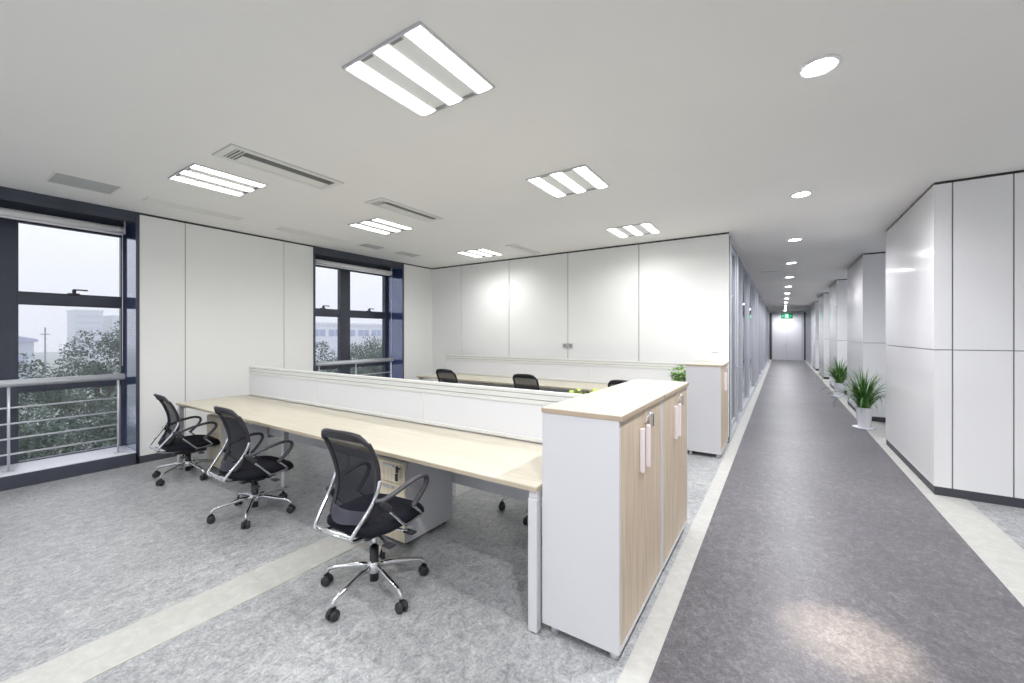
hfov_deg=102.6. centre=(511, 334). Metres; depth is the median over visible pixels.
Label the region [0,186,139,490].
window
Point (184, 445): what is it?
office chair
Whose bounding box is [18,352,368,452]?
ground
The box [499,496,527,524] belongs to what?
office chair
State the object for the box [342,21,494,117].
recessed light
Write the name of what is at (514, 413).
divider
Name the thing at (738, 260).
window
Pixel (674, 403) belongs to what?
storage cabinet
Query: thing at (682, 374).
plant
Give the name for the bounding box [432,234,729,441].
wall
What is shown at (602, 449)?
storage cabinet
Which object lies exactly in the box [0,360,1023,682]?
floor
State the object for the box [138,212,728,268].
trim
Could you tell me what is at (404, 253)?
ceiling vent
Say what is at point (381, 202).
ceiling vent
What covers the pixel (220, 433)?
drawer unit
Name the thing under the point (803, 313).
wall
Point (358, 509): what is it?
office chair
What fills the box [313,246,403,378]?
window
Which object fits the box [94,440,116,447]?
tree
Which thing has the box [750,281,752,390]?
window
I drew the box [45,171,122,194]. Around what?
ceiling vent
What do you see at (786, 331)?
door
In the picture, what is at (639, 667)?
floor strip
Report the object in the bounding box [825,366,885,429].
potted plant
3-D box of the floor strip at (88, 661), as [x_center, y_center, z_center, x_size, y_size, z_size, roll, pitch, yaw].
[-1.460,1.518,2.695,0.300,0.003,10.100,0,0,33]
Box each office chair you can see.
[148,394,219,485]
[206,406,295,528]
[313,428,428,622]
[436,369,457,382]
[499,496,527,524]
[512,374,539,389]
[608,380,627,386]
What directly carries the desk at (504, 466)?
on the floor
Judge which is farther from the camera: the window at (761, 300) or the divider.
the window at (761, 300)
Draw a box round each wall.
[126,215,431,455]
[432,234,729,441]
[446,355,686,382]
[722,232,769,438]
[769,311,805,360]
[806,301,818,370]
[819,293,828,378]
[829,279,847,393]
[847,252,885,421]
[886,170,1023,507]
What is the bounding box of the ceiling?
[0,0,1023,311]
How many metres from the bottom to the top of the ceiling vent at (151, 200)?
0.006 m
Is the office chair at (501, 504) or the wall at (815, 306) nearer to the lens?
the office chair at (501, 504)
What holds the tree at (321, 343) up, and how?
on the ground
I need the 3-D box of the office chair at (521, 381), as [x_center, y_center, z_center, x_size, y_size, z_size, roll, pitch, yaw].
[0.260,1.023,5.820,0.633,0.985,0.629,0,0,29]
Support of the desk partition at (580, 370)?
attached to the desk at (507, 382)
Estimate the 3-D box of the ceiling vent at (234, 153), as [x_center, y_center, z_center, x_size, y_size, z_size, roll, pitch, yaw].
[-2.004,-1.444,3.597,0.342,0.012,0.962,0,0,33]
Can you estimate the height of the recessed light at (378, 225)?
0.015 m
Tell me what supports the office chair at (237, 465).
on the floor
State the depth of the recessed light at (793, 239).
6.19 m
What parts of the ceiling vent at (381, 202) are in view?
blade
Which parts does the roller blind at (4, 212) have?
pull cord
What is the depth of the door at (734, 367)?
6.70 m
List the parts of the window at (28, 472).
post, guard rail, handrail, sill, handle, post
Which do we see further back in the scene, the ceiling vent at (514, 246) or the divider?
the ceiling vent at (514, 246)
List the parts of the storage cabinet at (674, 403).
door, handle, handle, door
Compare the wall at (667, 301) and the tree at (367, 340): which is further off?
the tree at (367, 340)
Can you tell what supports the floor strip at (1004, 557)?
on the floor
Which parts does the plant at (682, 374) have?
stem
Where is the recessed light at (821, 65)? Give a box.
[797,54,841,78]
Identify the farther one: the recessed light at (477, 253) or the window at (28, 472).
the recessed light at (477, 253)
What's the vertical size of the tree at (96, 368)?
6.638 m
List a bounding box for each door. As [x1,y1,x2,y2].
[732,248,739,426]
[773,313,800,359]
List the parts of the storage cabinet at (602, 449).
door, handle, handle, door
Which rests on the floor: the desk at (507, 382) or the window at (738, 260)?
the desk at (507, 382)
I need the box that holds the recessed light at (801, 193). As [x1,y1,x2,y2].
[790,191,812,197]
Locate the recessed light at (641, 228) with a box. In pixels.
[605,222,660,237]
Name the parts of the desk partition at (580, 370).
panel, rail, panel, rail, rail, rail, panel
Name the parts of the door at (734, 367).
pane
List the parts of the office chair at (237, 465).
rod, leg, frame, rod, armrest, leg, leg, seat, armrest, leg, leg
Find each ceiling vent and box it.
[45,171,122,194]
[142,197,243,220]
[211,143,343,189]
[276,227,347,242]
[357,243,385,249]
[364,197,442,222]
[394,251,421,256]
[506,244,539,253]
[759,270,779,272]
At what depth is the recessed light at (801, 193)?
4.21 m
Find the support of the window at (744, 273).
in the wall at (765, 312)
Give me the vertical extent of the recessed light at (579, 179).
0.015 m
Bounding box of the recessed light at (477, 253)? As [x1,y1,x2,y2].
[456,248,502,257]
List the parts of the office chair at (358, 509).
rod, armrest, leg, leg, frame, rod, seat, leg, armrest, leg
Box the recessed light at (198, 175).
[167,163,267,196]
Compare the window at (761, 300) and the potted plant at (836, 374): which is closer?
the potted plant at (836, 374)
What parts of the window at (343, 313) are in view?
frame, guard rail, handrail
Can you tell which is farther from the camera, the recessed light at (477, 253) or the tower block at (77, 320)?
the tower block at (77, 320)
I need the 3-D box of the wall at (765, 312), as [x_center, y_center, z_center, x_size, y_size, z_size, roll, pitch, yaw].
[9.466,0.035,15.617,0.104,2.970,23.500,0,0,33]
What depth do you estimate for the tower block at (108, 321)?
111.02 m
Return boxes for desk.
[176,395,541,632]
[416,374,607,393]
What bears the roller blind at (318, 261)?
attached to the window at (343, 313)
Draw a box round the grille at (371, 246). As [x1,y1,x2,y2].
[359,244,383,248]
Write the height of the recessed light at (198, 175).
0.015 m
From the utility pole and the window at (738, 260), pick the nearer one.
the window at (738, 260)
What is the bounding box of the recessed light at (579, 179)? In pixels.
[526,165,609,197]
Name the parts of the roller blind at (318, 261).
pull cord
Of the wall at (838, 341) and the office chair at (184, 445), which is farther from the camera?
the wall at (838, 341)
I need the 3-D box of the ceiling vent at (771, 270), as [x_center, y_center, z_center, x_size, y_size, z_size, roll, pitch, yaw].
[5.858,-1.447,9.313,0.400,0.006,0.200,0,0,33]
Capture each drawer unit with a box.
[207,414,267,468]
[377,455,451,543]
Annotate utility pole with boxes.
[40,328,49,418]
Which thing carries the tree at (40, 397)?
on the ground
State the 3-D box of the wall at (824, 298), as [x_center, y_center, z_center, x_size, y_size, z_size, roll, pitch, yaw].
[11.816,0.035,14.599,1.290,2.970,2.100,0,0,33]
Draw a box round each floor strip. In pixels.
[0,484,472,682]
[617,360,771,682]
[804,360,1023,606]
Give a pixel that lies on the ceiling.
(698, 118)
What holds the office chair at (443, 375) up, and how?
on the floor
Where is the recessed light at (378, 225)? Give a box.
[348,217,413,234]
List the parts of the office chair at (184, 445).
rod, frame, leg, rod, leg, armrest, seat, armrest, leg, leg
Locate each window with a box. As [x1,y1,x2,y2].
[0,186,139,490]
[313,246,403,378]
[738,260,738,412]
[743,269,746,403]
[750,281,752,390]
[759,297,759,374]
[761,300,761,370]
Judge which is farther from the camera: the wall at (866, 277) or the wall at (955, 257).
the wall at (866, 277)
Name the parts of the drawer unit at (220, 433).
drawer, drawer, drawer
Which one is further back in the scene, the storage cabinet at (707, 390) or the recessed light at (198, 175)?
the storage cabinet at (707, 390)
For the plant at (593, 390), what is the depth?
3.16 m
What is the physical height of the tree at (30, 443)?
4.862 m
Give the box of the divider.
[249,366,583,442]
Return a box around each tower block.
[66,309,103,358]
[103,315,118,357]
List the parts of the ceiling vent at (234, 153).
blade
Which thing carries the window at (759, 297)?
in the wall at (765, 312)
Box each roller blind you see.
[0,207,125,365]
[316,259,391,352]
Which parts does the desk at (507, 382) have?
modesty panel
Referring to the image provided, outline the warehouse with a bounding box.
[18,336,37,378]
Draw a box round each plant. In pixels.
[567,388,597,393]
[668,365,685,381]
[816,356,846,396]
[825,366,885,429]
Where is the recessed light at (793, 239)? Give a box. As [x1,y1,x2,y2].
[787,238,802,240]
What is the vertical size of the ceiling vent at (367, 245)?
0.006 m
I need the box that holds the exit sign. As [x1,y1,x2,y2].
[781,313,792,317]
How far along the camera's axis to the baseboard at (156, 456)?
4.97 m
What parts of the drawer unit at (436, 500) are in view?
drawer, drawer, drawer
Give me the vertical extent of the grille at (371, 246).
0.005 m
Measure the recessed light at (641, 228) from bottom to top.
0.015 m
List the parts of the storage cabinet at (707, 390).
door, handle, door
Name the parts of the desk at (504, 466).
leg, leg, modesty panel, leg, leg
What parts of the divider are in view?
panel, panel, rail, rail, rail, rail, panel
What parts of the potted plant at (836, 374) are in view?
pot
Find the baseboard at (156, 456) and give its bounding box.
[138,434,274,462]
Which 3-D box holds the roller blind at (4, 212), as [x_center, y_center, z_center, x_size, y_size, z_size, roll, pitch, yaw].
[-5.410,-0.492,3.604,0.079,1.705,3.004,0,0,33]
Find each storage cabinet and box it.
[541,390,663,659]
[601,379,688,573]
[685,361,728,457]
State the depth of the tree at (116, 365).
15.11 m
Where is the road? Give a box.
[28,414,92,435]
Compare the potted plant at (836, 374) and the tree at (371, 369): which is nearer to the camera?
the potted plant at (836, 374)
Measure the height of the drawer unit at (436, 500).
0.600 m
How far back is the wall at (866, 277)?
7.24 m
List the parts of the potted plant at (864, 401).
pot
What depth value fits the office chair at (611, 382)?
4.87 m
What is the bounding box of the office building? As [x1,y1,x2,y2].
[316,322,381,371]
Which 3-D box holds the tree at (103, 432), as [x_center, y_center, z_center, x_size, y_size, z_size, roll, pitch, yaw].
[-9.746,3.630,10.805,3.002,4.992,2.802,0,0,-36]
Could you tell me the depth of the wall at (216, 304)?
5.54 m
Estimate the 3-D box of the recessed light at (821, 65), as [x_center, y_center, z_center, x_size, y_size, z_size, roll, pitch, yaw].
[1.658,-1.445,2.213,0.196,0.010,0.196,0,0,33]
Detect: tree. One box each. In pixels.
[18,353,102,460]
[18,394,88,460]
[51,321,118,441]
[60,389,116,452]
[87,365,118,437]
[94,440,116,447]
[316,341,368,375]
[336,334,381,376]
[352,340,381,375]
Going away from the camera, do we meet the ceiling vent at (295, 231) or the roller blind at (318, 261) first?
the ceiling vent at (295, 231)

